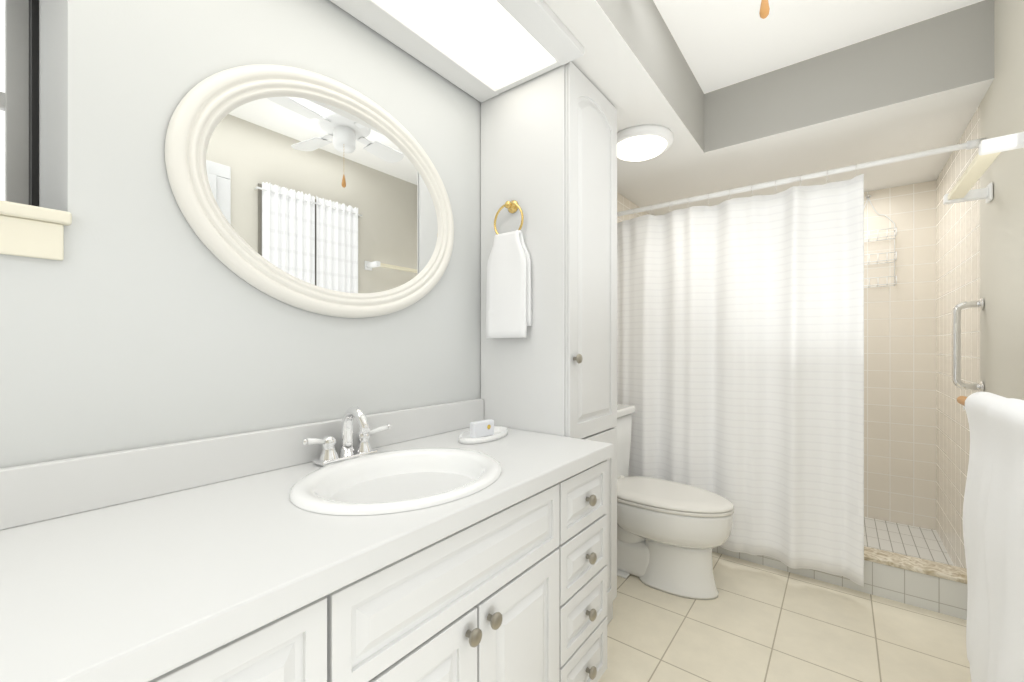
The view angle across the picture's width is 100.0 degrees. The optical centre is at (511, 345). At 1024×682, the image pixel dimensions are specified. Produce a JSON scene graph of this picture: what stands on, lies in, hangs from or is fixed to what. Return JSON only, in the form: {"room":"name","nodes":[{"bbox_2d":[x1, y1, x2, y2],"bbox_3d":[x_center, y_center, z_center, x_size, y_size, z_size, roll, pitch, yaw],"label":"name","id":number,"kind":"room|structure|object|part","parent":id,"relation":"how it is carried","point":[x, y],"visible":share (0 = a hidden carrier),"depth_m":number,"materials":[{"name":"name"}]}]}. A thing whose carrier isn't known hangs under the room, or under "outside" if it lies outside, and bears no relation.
{"room":"bathroom","nodes":[
{"label":"bathroom","id":0,"kind":"room"},
{"bbox_2d":[0,0,649,468],"bbox_3d":[-0.227,-0.075,2.021,0.550,2.410,4.370,0,0,37],"label":"wall","id":1,"kind":"structure","parent":0,"point":[179,331],"depth_m":0.93,"materials":[{"name":"white paint"}]},
{"bbox_2d":[0,398,483,529],"bbox_3d":[-0.792,0.258,0.807,0.022,0.100,2.216,0,0,37],"label":"backsplash","id":2,"kind":"structure","parent":1,"relation":"attached to","point":[36,492],"depth_m":0.89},
{"bbox_2d":[165,64,453,317],"bbox_3d":[-0.466,-0.410,1.227,0.029,0.660,0.835,0,0,37],"label":"mirror","id":3,"kind":"object","parent":1,"relation":"attached to","point":[308,190],"visible":1,"depth_m":1.14,"materials":[{"name":"white"}]},
{"bbox_2d":[203,94,438,295],"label":"mirror glass","id":4,"kind":"object","parent":3,"relation":"attached to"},
{"bbox_2d":[543,0,703,174],"bbox_3d":[-0.265,-0.981,1.042,0.580,0.002,3.330,0,0,37],"label":"soffit","id":5,"kind":"structure","parent":0,"point":[609,66],"depth_m":1.58,"materials":[{"name":"white paint"}]},
{"bbox_2d":[617,124,673,160],"bbox_3d":[0.611,-0.942,2.052,0.304,0.075,0.304,0,0,37],"label":"dome light","id":6,"kind":"object","parent":5,"relation":"attached to","point":[641,142],"visible":0.92,"depth_m":1.97,"materials":[{"name":"white glass"}]},
{"bbox_3d":[0.611,-0.925,2.052,0.248,0.043,0.248,0,0,38],"label":"glass","id":7,"kind":"part","parent":6,"relation":"part of","materials":[{"name":"white glass"}]},
{"bbox_2d":[598,551,971,681],"bbox_3d":[0.324,1.180,1.359,2.230,0.100,4.750,0,0,37],"label":"floor","id":8,"kind":"structure","parent":0,"point":[753,622],"depth_m":1.67,"materials":[{"name":"beige tile"}]},
{"bbox_2d":[128,454,612,681],"bbox_3d":[-0.573,0.740,0.639,0.574,0.780,2.216,0,0,37],"label":"bathroom vanity","id":9,"kind":"object","parent":8,"relation":"on","point":[418,544],"depth_m":0.84,"materials":[{"name":"white wood"}]},
{"bbox_2d":[0,426,612,681],"bbox_3d":[-0.578,0.329,0.643,0.561,0.042,2.216,0,0,37],"label":"countertop","id":10,"kind":"structure","parent":9,"relation":"on","point":[118,592],"depth_m":0.61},
{"bbox_2d":[300,407,391,461],"bbox_3d":[-0.419,0.235,1.141,0.128,0.146,0.258,0,0,37],"label":"faucet","id":11,"kind":"object","parent":10,"relation":"on","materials":[{"name":"silver metal"}]},
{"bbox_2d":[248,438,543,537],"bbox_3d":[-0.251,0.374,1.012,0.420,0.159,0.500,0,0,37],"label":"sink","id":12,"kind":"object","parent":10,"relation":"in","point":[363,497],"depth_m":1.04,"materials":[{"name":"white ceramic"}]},
{"bbox_2d":[459,419,507,443],"bbox_3d":[-0.092,0.279,1.432,0.114,0.056,0.226,0,0,37],"label":"soap dish","id":13,"kind":"object","parent":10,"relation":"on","point":[483,431],"visible":1,"depth_m":1.41,"materials":[{"name":"white ceramic"}]},
{"bbox_2d":[481,62,616,624],"bbox_3d":[0.149,0.076,1.700,0.430,2.107,0.451,0,0,37],"label":"tall cabinet","id":14,"kind":"object","parent":8,"relation":"on","point":[548,252],"visible":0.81,"depth_m":1.56,"materials":[{"name":"white wood"}]},
{"bbox_2d":[485,229,531,338],"bbox_3d":[-0.014,-0.221,1.572,0.176,0.386,0.050,0,0,38],"label":"hand towel","id":15,"kind":"object","parent":14,"relation":"hanging from","point":[509,265],"depth_m":1.55,"materials":[{"name":"white fabric"}]},
{"bbox_2d":[614,404,733,599],"bbox_3d":[0.682,0.734,2.123,0.751,0.792,0.494,0,0,37],"label":"toilet","id":16,"kind":"object","parent":8,"relation":"on","point":[671,535],"visible":0.58,"depth_m":1.96,"materials":[{"name":"white ceramic"}]},
{"bbox_3d":[0.747,0.719,2.074,0.589,0.042,0.382,0,0,38],"label":"seat","id":17,"kind":"part","parent":16,"relation":"part of","materials":[{"name":"white"}]},
{"bbox_2d":[712,546,967,619],"bbox_3d":[1.309,1.055,2.273,1.580,0.150,0.120,0,0,37],"label":"shower curb","id":18,"kind":"structure","parent":8,"relation":"on","point":[935,594],"depth_m":1.89,"materials":[{"name":"white tile"}]},
{"bbox_2d":[864,546,966,583],"bbox_3d":[1.309,0.971,2.273,1.580,0.018,0.132,0,0,37],"label":"cap","id":19,"kind":"object","parent":18,"relation":"on","point":[933,568],"depth_m":1.89,"materials":[{"name":"stone"}]},
{"bbox_2d":[864,517,953,565],"bbox_3d":[1.617,1.113,2.673,1.580,0.035,0.890,0,0,37],"label":"shower floor","id":20,"kind":"structure","parent":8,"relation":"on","point":[913,541],"depth_m":2.41,"materials":[{"name":"tile"}]},
{"bbox_2d":[596,0,993,151],"bbox_3d":[0.502,-1.130,1.222,1.580,0.300,4.550,0,0,37],"label":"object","id":21,"kind":"structure","parent":0,"point":[947,51],"depth_m":1.78,"materials":[{"name":"grey paint"}]},
{"bbox_2d":[330,0,583,101],"bbox_3d":[-0.576,-0.966,0.722,0.453,0.028,2.085,0,0,37],"label":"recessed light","id":22,"kind":"object","parent":21,"relation":"in","point":[544,27],"visible":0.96,"depth_m":1.34,"materials":[{"name":"white"}]},
{"bbox_2d":[378,0,554,87],"bbox_3d":[-0.559,-0.972,0.741,0.280,0.008,1.995,0,0,37],"label":"ceiling light panel","id":23,"kind":"object","parent":22,"relation":"attached to","point":[495,43],"visible":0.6,"depth_m":1.34,"materials":[{"name":"white plastic"}]},
{"bbox_2d":[617,78,993,215],"bbox_3d":[1.516,-0.981,2.542,1.580,0.002,1.220,0,0,37],"label":"soffit","id":24,"kind":"structure","parent":0,"point":[932,121],"depth_m":2.23,"materials":[{"name":"white paint"}]},
{"bbox_2d":[653,0,983,93],"bbox_3d":[0.324,-1.330,1.359,2.230,0.100,4.750,0,0,37],"label":"ceiling","id":25,"kind":"structure","parent":0,"point":[722,43],"depth_m":1.73,"materials":[{"name":"white paint"}]},
{"bbox_2d":[759,0,769,18],"bbox_3d":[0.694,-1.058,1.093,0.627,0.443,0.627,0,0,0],"label":"fan pull chain","id":26,"kind":"object","parent":25,"relation":"hanging from","point":[764,10],"visible":1,"depth_m":1.09,"materials":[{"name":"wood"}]},
{"bbox_2d":[864,180,935,529],"bbox_3d":[1.918,-0.075,3.066,1.580,2.410,0.100,0,0,37],"label":"wall","id":27,"kind":"structure","parent":0,"point":[900,401],"depth_m":2.64,"materials":[{"name":"tile"}]},
{"bbox_2d":[936,0,1023,567],"bbox_3d":[1.169,-0.075,0.710,0.100,2.410,4.750,0,0,37],"label":"wall","id":28,"kind":"structure","parent":0,"point":[1002,277],"depth_m":1.71,"materials":[{"name":"beige paint"}]},
{"bbox_2d":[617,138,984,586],"bbox_3d":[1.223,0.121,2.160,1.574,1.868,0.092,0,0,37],"label":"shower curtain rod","id":29,"kind":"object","parent":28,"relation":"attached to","point":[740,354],"visible":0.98,"depth_m":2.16,"materials":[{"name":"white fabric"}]},
{"bbox_2d":[617,173,863,586],"bbox_3d":[1.092,0.150,2.261,1.175,1.810,0.092,0,0,38],"label":"shower curtain","id":30,"kind":"object","parent":29,"relation":"hanging from","point":[740,321],"depth_m":2.16,"materials":[{"name":"fabric"}]},
{"bbox_2d":[952,298,983,391],"bbox_3d":[1.830,0.000,1.728,0.087,0.378,0.048,0,0,37],"label":"grab bar","id":31,"kind":"object","parent":28,"relation":"attached to","point":[956,345],"visible":0.98,"depth_m":1.73,"materials":[{"name":"silver metal"}]},
{"bbox_2d":[943,132,1023,204],"bbox_3d":[1.571,-0.570,1.423,0.126,0.064,0.610,0,0,37],"label":"towel bar","id":32,"kind":"object","parent":28,"relation":"attached to","point":[990,151],"visible":1,"depth_m":1.37,"materials":[{"name":"white plastic"}]},
{"bbox_2d":[957,392,1023,681],"bbox_3d":[1.264,0.588,1.066,0.179,0.930,0.856,0,0,37],"label":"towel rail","id":33,"kind":"object","parent":28,"relation":"attached to","point":[993,519],"visible":1,"depth_m":1.00,"materials":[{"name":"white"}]},
{"bbox_3d":[-1.536,-0.607,0.807,0.050,0.825,0.950,0,0,37],"label":"wall","id":34,"kind":"structure","parent":0,"visible":0},
{"bbox_2d":[0,0,71,260],"bbox_3d":[-1.300,-0.562,0.609,0.566,0.815,0.884,0,0,37],"label":"window","id":35,"kind":"structure","parent":34,"relation":"in","point":[14,100],"depth_m":1.07,"materials":[{"name":"white wood"}]},
{"bbox_2d":[29,0,38,206],"bbox_3d":[-1.194,-0.608,1.072,0.070,0.723,0.012,0,0,37],"label":"window frame","id":36,"kind":"structure","parent":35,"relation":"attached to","point":[33,102],"depth_m":1.05,"materials":[{"name":"grey metal"}]},
{"bbox_3d":[2.258,-0.948,2.722,0.011,0.012,0.028,0,0,37],"label":"hook","id":37,"kind":"object","parent":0,"visible":0},
{"bbox_2d":[864,195,896,287],"bbox_3d":[2.231,-0.661,2.685,0.255,0.587,0.104,0,0,37],"label":"shower caddy","id":38,"kind":"object","parent":37,"relation":"hanging from","point":[894,252],"visible":0.69,"depth_m":2.64,"materials":[{"name":"white metal"}]}
]}

